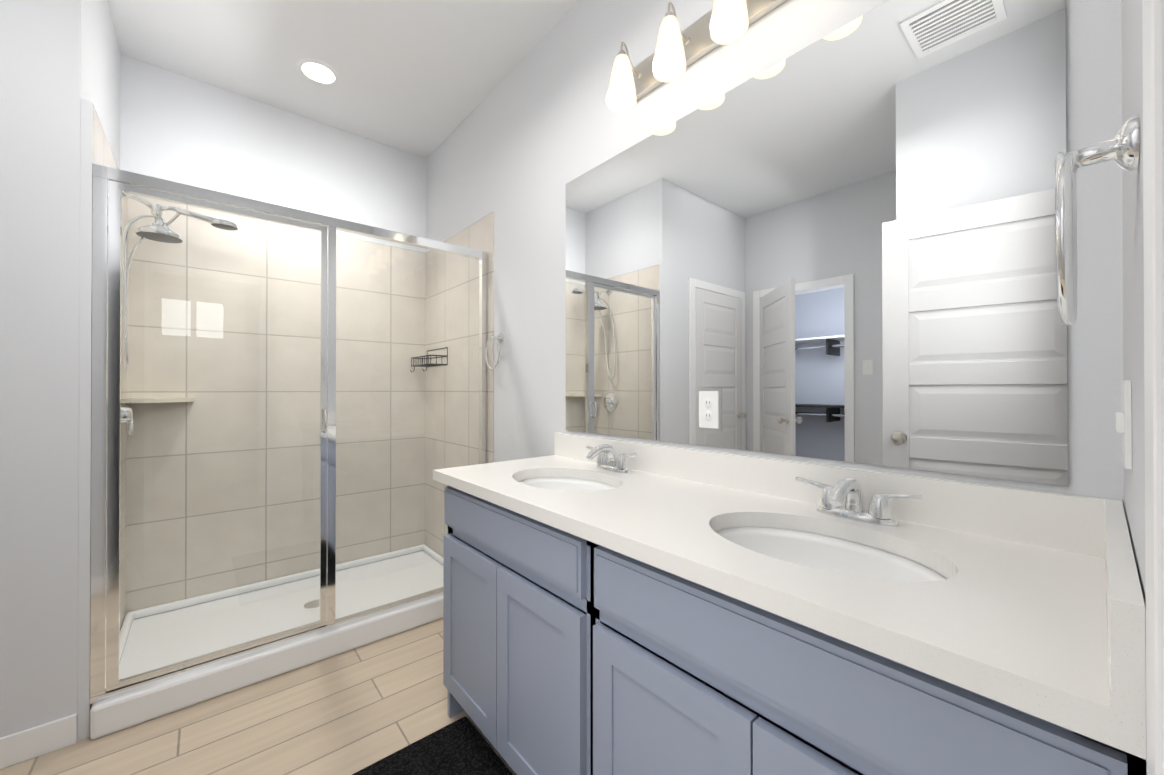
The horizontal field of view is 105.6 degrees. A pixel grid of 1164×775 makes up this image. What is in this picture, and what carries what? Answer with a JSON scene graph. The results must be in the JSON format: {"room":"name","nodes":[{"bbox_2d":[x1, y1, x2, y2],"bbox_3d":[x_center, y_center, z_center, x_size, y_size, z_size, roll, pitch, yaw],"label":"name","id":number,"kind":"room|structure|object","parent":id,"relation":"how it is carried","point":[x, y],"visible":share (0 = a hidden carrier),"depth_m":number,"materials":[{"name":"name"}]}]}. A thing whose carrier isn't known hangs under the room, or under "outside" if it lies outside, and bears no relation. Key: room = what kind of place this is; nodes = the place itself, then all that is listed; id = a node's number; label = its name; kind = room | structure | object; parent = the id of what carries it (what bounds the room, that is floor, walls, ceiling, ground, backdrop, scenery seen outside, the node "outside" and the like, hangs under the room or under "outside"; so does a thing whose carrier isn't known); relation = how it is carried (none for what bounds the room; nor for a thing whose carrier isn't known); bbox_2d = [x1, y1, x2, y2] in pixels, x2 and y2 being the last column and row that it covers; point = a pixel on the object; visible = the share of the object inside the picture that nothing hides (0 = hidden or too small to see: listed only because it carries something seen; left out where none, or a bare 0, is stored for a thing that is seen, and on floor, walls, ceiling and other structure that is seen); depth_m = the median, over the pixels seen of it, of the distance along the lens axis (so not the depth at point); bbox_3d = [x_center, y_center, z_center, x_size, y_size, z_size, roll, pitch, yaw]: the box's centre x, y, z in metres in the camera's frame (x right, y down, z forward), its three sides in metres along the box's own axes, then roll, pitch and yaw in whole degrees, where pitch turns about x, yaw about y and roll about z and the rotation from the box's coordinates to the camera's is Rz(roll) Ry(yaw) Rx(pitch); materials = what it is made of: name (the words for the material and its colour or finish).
{"room":"bathroom","nodes":[
{"label":"bathroom","id":0,"kind":"room"},
{"bbox_2d":[0,0,120,737],"bbox_3d":[-2.541,-0.236,1.426,1.373,2.830,1.037,0,0,-41],"label":"wall block","id":1,"kind":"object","parent":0,"point":[60,60],"visible":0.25,"depth_m":1.43,"materials":[{"name":"white paint"}]},
{"bbox_2d":[0,618,516,774],"bbox_3d":[-0.537,1.203,-0.055,5.700,0.060,6.050,0,0,-41],"label":"floor","id":2,"kind":"structure","parent":0,"point":[352,711],"depth_m":1.54,"materials":[{"name":"brown wood"}]},
{"bbox_2d":[0,714,76,769],"bbox_3d":[-1.809,1.131,1.356,0.343,0.095,0.012,0,0,-41],"label":"baseboard","id":3,"kind":"structure","parent":2,"relation":"on","point":[32,742],"depth_m":1.40,"materials":[{"name":"white wood"}]},
{"bbox_2d":[90,544,443,739],"bbox_3d":[-1.377,1.128,2.309,1.497,0.110,0.943,0,0,-41],"label":"shower pan","id":4,"kind":"object","parent":2,"relation":"on","point":[126,710],"visible":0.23,"depth_m":2.09,"materials":[{"name":"white plastic"}]},
{"bbox_2d":[90,164,486,703],"bbox_3d":[-1.108,0.156,1.994,1.490,1.830,0.091,0,0,-41],"label":"shower door","id":5,"kind":"structure","parent":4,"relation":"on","point":[110,184],"depth_m":1.68,"materials":[{"name":"clear glass"}]},
{"bbox_2d":[352,716,512,774],"bbox_3d":[-0.340,1.167,1.052,0.560,0.019,0.875,0,0,-41],"label":"bath rug","id":6,"kind":"object","parent":2,"relation":"on","point":[460,746],"visible":1,"depth_m":1.38,"materials":[{"name":"black fabric"}]},
{"bbox_2d":[437,460,1145,774],"bbox_3d":[0.217,0.756,1.170,0.558,0.845,1.554,0,0,-41],"label":"bathroom vanity","id":7,"kind":"object","parent":2,"relation":"on","point":[615,607],"depth_m":0.77,"materials":[{"name":"blue paint"}]},
{"bbox_2d":[437,480,1145,763],"bbox_3d":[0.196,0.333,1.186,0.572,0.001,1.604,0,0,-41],"label":"countertop","id":8,"kind":"structure","parent":7,"relation":"on","point":[920,671],"depth_m":0.55,"materials":[{"name":"white stone"}]},
{"bbox_2d":[120,54,425,252],"bbox_3d":[-1.738,-0.230,2.717,1.527,2.830,0.120,0,0,-41],"label":"wall","id":9,"kind":"structure","parent":0,"point":[177,127],"depth_m":2.54,"materials":[{"name":"white paint"}]},
{"bbox_2d":[77,99,127,740],"bbox_3d":[-1.971,0.106,1.834,0.027,2.150,0.916,0,0,-41],"label":"wall tile","id":10,"kind":"structure","parent":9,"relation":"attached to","point":[95,148],"depth_m":1.49,"materials":[{"name":"beige tile"}]},
{"bbox_2d":[121,407,133,435],"bbox_3d":[-1.998,0.123,1.931,0.058,0.173,0.170,0,0,-41],"label":"shower valve","id":11,"kind":"object","parent":10,"relation":"attached to","point":[124,416],"depth_m":1.92,"materials":[{"name":"silver metal"}]},
{"bbox_2d":[121,192,238,368],"bbox_3d":[-1.858,-0.478,2.050,0.421,0.800,0.208,0,0,-41],"label":"shower head","id":12,"kind":"object","parent":10,"relation":"attached to","point":[159,231],"depth_m":1.98},
{"bbox_2d":[121,398,193,402],"bbox_3d":[-2.076,0.062,2.171,0.250,0.020,0.250,0,0,-41],"label":"corner shelf","id":13,"kind":"object","parent":9,"relation":"attached to","point":[148,400],"depth_m":2.09,"materials":[{"name":"beige"}]},
{"bbox_2d":[126,193,425,612],"bbox_3d":[-1.689,0.090,2.673,1.492,2.110,0.008,0,0,-41],"label":"wall tile","id":14,"kind":"structure","parent":9,"relation":"attached to","point":[303,378],"depth_m":2.53,"materials":[{"name":"beige tile"}]},
{"bbox_2d":[410,347,447,371],"bbox_3d":[-1.038,-0.181,2.951,0.145,0.160,0.345,0,0,-41],"label":"caddy shelf","id":15,"kind":"object","parent":9,"relation":"attached to","point":[427,358],"depth_m":2.92,"materials":[{"name":"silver metal"}]},
{"bbox_2d":[107,0,578,158],"bbox_3d":[-0.537,-1.687,-0.043,5.700,0.060,6.050,0,0,-41],"label":"ceiling","id":16,"kind":"structure","parent":0,"point":[422,78],"depth_m":2.16,"materials":[{"name":"white paint"}]},
{"bbox_2d":[296,58,339,84],"bbox_3d":[-1.373,-1.642,2.302,0.196,0.008,0.196,0,0,-41],"label":"recessed light","id":17,"kind":"object","parent":16,"relation":"in","point":[317,71],"visible":1,"depth_m":2.29,"materials":[{"name":"white"}]},
{"bbox_2d":[426,0,1123,506],"bbox_3d":[-0.050,-0.233,2.002,0.132,2.830,3.402,0,0,-41],"label":"wall","id":18,"kind":"structure","parent":0,"point":[838,244],"depth_m":1.14,"materials":[{"name":"white paint"}]},
{"bbox_2d":[425,212,493,556],"bbox_3d":[-0.804,0.090,2.792,0.008,2.110,0.977,0,0,-41],"label":"wall tile","id":19,"kind":"structure","parent":18,"relation":"attached to","point":[478,235],"depth_m":2.79,"materials":[{"name":"beige tile"}]},
{"bbox_2d":[485,333,503,369],"bbox_3d":[-0.457,-0.193,2.348,0.060,0.198,0.156,0,0,-41],"label":"towel ring","id":20,"kind":"object","parent":18,"relation":"attached to","point":[499,338],"visible":1,"depth_m":2.34,"materials":[{"name":"silver metal"}]},
{"bbox_2d":[607,0,786,112],"bbox_3d":[0.362,-1.088,1.313,0.165,0.220,0.717,0,0,-41],"label":"sconce","id":21,"kind":"object","parent":18,"relation":"attached to","point":[674,55],"visible":1,"depth_m":1.37,"materials":[{"name":"white glass"}]},
{"bbox_2d":[1121,0,1146,774],"bbox_3d":[1.083,-0.239,0.812,1.958,2.830,0.120,0,0,-41],"label":"wall","id":22,"kind":"structure","parent":0,"point":[1132,233],"depth_m":0.52,"materials":[{"name":"white paint"}]},
{"bbox_2d":[1054,115,1139,325],"bbox_3d":[0.560,-0.175,0.483,0.168,0.213,0.060,0,0,-41],"label":"towel ring","id":23,"kind":"object","parent":22,"relation":"attached to","point":[1121,148],"visible":1,"depth_m":0.46,"materials":[{"name":"silver metal"}]},
{"bbox_2d":[1116,380,1131,468],"bbox_3d":[0.749,0.048,0.612,0.115,0.115,0.011,0,0,-41],"label":"switch plate","id":24,"kind":"object","parent":22,"relation":"attached to","point":[1124,422],"visible":1,"depth_m":0.57,"materials":[{"name":"white plastic"}]},
{"bbox_2d":[1142,0,1163,774],"bbox_3d":[0.054,0.111,-0.076,0.853,2.123,0.149,0,0,-41],"label":"door frame","id":25,"kind":"structure","parent":22,"relation":"attached to","point":[1153,106],"depth_m":0.01,"materials":[{"name":"white wood"}]}
]}

